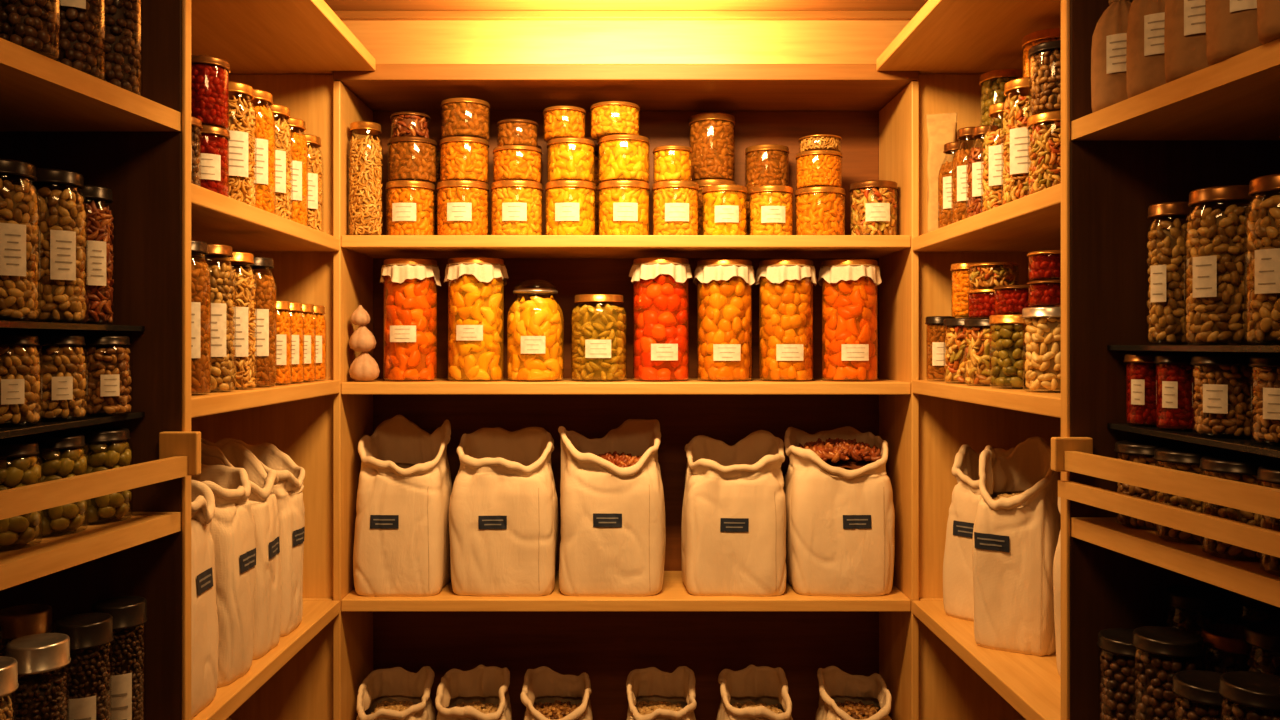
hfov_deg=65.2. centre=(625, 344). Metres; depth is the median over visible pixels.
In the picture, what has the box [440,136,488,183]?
jar
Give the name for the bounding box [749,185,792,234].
jar
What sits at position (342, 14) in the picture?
light strip
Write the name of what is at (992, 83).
jar
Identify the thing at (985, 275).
jar
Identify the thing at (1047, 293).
jar
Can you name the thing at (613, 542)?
sack
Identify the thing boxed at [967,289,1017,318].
jar
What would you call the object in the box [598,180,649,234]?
lemon jar
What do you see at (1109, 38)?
pouch
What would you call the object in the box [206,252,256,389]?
pasta jar
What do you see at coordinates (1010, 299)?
jar
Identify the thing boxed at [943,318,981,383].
jar
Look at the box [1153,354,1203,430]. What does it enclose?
jar
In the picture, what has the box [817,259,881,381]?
jar
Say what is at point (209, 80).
jar
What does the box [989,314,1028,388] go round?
jar
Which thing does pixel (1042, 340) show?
jar
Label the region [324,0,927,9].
light
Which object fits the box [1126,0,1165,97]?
pouch
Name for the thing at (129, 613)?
spice jar
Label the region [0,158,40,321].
jar
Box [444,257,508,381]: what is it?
lemon jar
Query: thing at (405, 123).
jar
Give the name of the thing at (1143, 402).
jar
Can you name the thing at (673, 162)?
lemon jar
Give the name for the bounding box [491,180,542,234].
jar
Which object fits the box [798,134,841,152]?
pasta jar
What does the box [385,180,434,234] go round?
jar
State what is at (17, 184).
jar
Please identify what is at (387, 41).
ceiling
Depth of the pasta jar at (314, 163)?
2.66 m
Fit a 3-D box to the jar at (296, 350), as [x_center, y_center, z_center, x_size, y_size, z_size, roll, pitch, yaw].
[-0.862,-0.005,2.540,0.086,0.205,0.086,0,0,17]
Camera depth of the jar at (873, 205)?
2.87 m
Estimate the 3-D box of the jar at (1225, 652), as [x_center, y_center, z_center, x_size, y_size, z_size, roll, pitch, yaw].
[0.990,0.602,1.620,0.105,0.275,0.105,0,0,2]
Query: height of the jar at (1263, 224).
0.232 m
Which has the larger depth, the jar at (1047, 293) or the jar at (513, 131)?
the jar at (513, 131)
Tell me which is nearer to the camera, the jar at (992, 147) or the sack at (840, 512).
the jar at (992, 147)
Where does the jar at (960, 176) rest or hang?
on the built-in shelving
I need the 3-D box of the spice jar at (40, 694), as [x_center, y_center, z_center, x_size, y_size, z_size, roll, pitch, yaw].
[-0.876,0.590,1.490,0.086,0.300,0.086,0,0,24]
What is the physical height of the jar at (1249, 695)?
0.271 m
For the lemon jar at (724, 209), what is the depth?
2.87 m
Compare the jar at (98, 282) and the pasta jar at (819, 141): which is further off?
the pasta jar at (819, 141)
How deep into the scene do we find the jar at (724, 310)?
2.86 m
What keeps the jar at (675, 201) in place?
on the built-in shelving
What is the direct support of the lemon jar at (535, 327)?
on the built-in shelving
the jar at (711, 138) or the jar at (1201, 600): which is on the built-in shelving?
the jar at (1201, 600)
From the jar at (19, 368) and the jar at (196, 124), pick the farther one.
the jar at (196, 124)
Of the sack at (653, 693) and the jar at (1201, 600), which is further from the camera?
the sack at (653, 693)
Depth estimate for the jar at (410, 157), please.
2.87 m
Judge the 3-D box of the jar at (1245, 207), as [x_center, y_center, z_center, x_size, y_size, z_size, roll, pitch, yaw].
[1.070,-0.118,1.680,0.110,0.235,0.110,0,0,-11]
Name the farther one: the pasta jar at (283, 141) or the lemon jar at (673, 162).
the lemon jar at (673, 162)
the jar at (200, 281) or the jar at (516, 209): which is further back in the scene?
the jar at (516, 209)
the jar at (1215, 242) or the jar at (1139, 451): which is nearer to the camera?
the jar at (1215, 242)
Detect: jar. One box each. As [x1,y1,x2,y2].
[0,0,60,60]
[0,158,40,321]
[0,184,38,321]
[0,334,42,426]
[0,434,33,439]
[0,440,42,551]
[0,604,52,700]
[0,656,18,719]
[5,633,70,719]
[15,168,87,323]
[19,433,87,536]
[23,335,87,421]
[53,0,105,79]
[54,613,113,719]
[62,185,114,324]
[69,427,132,524]
[80,336,132,416]
[92,596,147,719]
[101,0,142,94]
[191,55,229,128]
[191,116,202,185]
[191,240,210,394]
[191,243,235,392]
[197,125,229,196]
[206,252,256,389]
[225,81,256,206]
[231,257,276,387]
[237,89,275,213]
[253,104,292,219]
[273,300,291,384]
[275,302,303,383]
[280,117,306,225]
[291,134,322,230]
[292,304,314,381]
[303,305,326,380]
[348,121,382,234]
[380,258,440,381]
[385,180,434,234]
[387,136,436,184]
[390,112,430,137]
[437,180,488,234]
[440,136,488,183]
[441,98,489,140]
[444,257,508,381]
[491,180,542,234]
[493,145,541,182]
[497,119,537,146]
[507,280,563,381]
[543,106,585,141]
[545,180,595,234]
[547,137,594,181]
[572,294,626,381]
[590,101,639,140]
[598,134,649,181]
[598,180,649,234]
[629,257,692,381]
[652,180,698,234]
[653,145,691,181]
[689,112,734,180]
[693,179,735,234]
[693,259,755,381]
[702,184,746,234]
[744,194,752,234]
[745,144,788,193]
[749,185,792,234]
[755,259,816,381]
[795,186,845,234]
[796,150,842,188]
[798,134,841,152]
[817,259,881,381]
[849,180,897,234]
[925,316,954,380]
[939,142,967,227]
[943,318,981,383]
[950,262,985,317]
[951,127,975,222]
[964,318,993,385]
[966,125,999,216]
[967,262,1018,288]
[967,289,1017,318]
[979,69,1023,141]
[981,102,1004,211]
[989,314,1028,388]
[993,285,1041,314]
[1001,77,1031,203]
[1022,28,1060,77]
[1022,307,1060,392]
[1026,111,1060,194]
[1027,250,1060,279]
[1027,280,1060,306]
[1028,40,1060,114]
[1097,628,1138,719]
[1114,440,1184,530]
[1124,354,1164,426]
[1132,626,1204,719]
[1145,202,1196,344]
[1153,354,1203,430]
[1153,447,1230,544]
[1162,585,1231,670]
[1172,670,1225,719]
[1184,185,1263,344]
[1190,355,1268,438]
[1199,455,1279,561]
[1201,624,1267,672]
[1218,671,1279,719]
[1222,448,1274,458]
[1226,205,1279,344]
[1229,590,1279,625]
[1243,621,1279,675]
[1244,174,1279,344]
[1248,356,1279,445]
[1256,465,1279,576]
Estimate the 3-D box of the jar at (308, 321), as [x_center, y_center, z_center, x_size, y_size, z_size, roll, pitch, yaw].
[-0.862,-0.005,2.635,0.086,0.205,0.086,0,0,17]
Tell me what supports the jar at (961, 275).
on the jar at (954, 327)
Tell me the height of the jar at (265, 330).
0.300 m
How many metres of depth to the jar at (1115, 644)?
1.71 m
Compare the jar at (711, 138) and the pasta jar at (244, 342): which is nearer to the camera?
the pasta jar at (244, 342)
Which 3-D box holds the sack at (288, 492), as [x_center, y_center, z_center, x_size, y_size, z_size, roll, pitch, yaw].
[-0.951,0.470,2.506,0.280,0.487,0.169,0,0,0]
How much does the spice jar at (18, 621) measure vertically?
0.300 m
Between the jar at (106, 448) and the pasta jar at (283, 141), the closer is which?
the jar at (106, 448)
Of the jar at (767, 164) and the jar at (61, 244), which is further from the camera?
the jar at (767, 164)
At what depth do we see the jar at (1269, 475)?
1.35 m
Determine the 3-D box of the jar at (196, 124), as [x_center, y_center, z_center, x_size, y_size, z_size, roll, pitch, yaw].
[-0.875,-0.369,1.940,0.099,0.140,0.099,0,0,21]
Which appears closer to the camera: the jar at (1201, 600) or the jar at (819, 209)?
the jar at (1201, 600)
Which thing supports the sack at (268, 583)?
on the built-in shelving
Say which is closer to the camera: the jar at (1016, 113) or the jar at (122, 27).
the jar at (122, 27)
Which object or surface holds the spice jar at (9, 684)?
on the built-in shelving
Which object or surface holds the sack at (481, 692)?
on the built-in shelving
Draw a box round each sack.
[191,464,255,687]
[191,480,219,718]
[201,438,304,636]
[201,442,281,659]
[353,415,451,596]
[356,666,435,719]
[435,665,511,719]
[449,427,557,596]
[520,666,592,719]
[558,419,665,596]
[626,666,696,719]
[681,430,785,596]
[716,665,792,719]
[783,426,894,596]
[815,666,891,719]
[943,444,1014,620]
[972,437,1060,655]
[1053,497,1060,676]
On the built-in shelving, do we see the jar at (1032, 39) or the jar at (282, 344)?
the jar at (282, 344)
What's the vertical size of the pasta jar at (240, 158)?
0.270 m
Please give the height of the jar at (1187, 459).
0.142 m
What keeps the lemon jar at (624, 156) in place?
on the lemon jar at (624, 204)
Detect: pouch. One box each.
[1091,0,1131,112]
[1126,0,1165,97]
[1164,0,1208,82]
[1205,0,1262,65]
[1257,0,1279,44]
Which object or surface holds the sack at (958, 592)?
on the built-in shelving
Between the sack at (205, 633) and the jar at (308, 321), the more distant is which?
the jar at (308, 321)
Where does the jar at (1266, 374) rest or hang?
on the built-in shelving
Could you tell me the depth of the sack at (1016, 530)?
2.32 m
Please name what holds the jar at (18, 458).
on the built-in shelving
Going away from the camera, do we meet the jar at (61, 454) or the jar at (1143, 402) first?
the jar at (61, 454)
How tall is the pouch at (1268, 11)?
0.282 m
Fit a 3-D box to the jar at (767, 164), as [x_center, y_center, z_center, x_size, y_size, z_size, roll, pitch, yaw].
[0.433,-0.531,3.070,0.136,0.145,0.136,0,0,10]
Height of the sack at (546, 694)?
0.325 m
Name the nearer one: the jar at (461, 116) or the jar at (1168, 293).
the jar at (1168, 293)
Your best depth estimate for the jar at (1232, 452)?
1.66 m
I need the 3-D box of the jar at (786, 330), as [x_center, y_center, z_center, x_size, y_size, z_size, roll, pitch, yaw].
[0.470,-0.070,2.924,0.182,0.350,0.180,0,0,-7]
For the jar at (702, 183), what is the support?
on the built-in shelving
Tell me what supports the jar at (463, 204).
on the built-in shelving
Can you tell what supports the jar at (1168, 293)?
on the built-in shelving
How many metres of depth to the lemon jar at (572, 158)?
2.87 m
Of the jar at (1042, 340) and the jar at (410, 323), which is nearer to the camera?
the jar at (1042, 340)
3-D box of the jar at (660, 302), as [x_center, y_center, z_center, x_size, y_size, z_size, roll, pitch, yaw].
[0.104,-0.073,2.924,0.188,0.355,0.186,0,0,-12]
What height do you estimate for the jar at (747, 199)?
0.150 m
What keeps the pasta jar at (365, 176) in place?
on the built-in shelving
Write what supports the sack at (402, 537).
on the built-in shelving
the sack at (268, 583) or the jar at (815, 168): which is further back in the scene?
the jar at (815, 168)
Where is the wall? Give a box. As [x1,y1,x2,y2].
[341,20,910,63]
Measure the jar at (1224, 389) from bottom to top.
0.124 m
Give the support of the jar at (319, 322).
on the built-in shelving
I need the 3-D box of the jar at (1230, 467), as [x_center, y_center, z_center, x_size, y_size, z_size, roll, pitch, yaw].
[0.905,0.238,1.470,0.108,0.142,0.108,0,0,-41]
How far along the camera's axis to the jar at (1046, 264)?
2.05 m
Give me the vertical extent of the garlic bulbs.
0.218 m
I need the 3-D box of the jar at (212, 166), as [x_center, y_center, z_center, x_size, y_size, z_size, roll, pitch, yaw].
[-0.868,-0.372,2.060,0.099,0.145,0.099,0,0,-24]
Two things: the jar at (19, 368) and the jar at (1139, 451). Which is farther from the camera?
the jar at (1139, 451)
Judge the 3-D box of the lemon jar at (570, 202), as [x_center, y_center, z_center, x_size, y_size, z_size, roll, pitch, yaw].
[-0.162,-0.390,2.925,0.149,0.163,0.149,0,0,-36]
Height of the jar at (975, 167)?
0.225 m
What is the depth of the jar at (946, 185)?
2.60 m
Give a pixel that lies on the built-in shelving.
(1218, 124)
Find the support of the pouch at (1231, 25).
on the built-in shelving
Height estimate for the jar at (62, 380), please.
0.135 m
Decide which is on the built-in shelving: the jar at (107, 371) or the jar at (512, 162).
the jar at (107, 371)
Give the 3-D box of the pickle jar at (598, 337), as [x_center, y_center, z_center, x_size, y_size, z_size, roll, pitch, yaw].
[-0.079,-0.020,2.925,0.164,0.249,0.164,0,0,0]
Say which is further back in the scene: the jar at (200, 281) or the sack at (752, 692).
the sack at (752, 692)
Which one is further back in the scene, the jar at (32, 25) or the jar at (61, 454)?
the jar at (61, 454)
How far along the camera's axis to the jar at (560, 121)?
2.88 m
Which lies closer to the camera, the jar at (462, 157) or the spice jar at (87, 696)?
the spice jar at (87, 696)
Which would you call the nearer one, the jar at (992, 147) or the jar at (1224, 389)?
the jar at (1224, 389)
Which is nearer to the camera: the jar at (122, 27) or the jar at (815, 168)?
the jar at (122, 27)
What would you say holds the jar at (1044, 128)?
on the built-in shelving
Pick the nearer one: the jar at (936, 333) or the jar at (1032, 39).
the jar at (1032, 39)
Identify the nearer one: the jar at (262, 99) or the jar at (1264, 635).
the jar at (1264, 635)
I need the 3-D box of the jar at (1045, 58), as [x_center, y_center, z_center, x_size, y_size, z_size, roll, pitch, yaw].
[0.872,-0.535,2.030,0.105,0.140,0.105,0,0,42]
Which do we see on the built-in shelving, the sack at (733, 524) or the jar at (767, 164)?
the sack at (733, 524)
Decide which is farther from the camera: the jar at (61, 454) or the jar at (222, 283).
the jar at (222, 283)
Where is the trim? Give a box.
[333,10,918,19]
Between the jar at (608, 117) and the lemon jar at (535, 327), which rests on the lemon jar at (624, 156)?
the jar at (608, 117)
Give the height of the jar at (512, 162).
0.100 m
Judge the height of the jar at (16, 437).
0.150 m
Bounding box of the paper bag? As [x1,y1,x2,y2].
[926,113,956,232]
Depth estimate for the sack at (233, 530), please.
2.11 m
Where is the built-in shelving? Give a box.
[0,0,1279,719]
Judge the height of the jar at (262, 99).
0.284 m
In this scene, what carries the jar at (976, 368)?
on the built-in shelving
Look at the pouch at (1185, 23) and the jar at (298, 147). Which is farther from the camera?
the jar at (298, 147)
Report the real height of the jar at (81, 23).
0.290 m
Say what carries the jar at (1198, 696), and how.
on the built-in shelving
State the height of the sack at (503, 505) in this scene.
0.463 m
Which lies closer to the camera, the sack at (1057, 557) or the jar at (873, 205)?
the sack at (1057, 557)
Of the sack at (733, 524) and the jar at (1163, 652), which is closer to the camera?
the jar at (1163, 652)
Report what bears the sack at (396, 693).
on the built-in shelving
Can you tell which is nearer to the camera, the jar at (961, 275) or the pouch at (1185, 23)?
the pouch at (1185, 23)
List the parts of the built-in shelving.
shelf, shelf, guard rail, panel, shelf, shelf, shelf, shelf, shelf, panel, shelf, shelf, shelf, shelf, panel, panel, shelf, shelf, shelf, shelf, shelf, panel, guard rail, guard rail, shelf, shelf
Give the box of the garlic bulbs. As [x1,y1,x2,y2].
[349,305,379,380]
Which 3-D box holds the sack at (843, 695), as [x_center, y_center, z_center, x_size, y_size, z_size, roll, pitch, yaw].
[0.673,1.137,2.936,0.218,0.325,0.251,0,0,2]

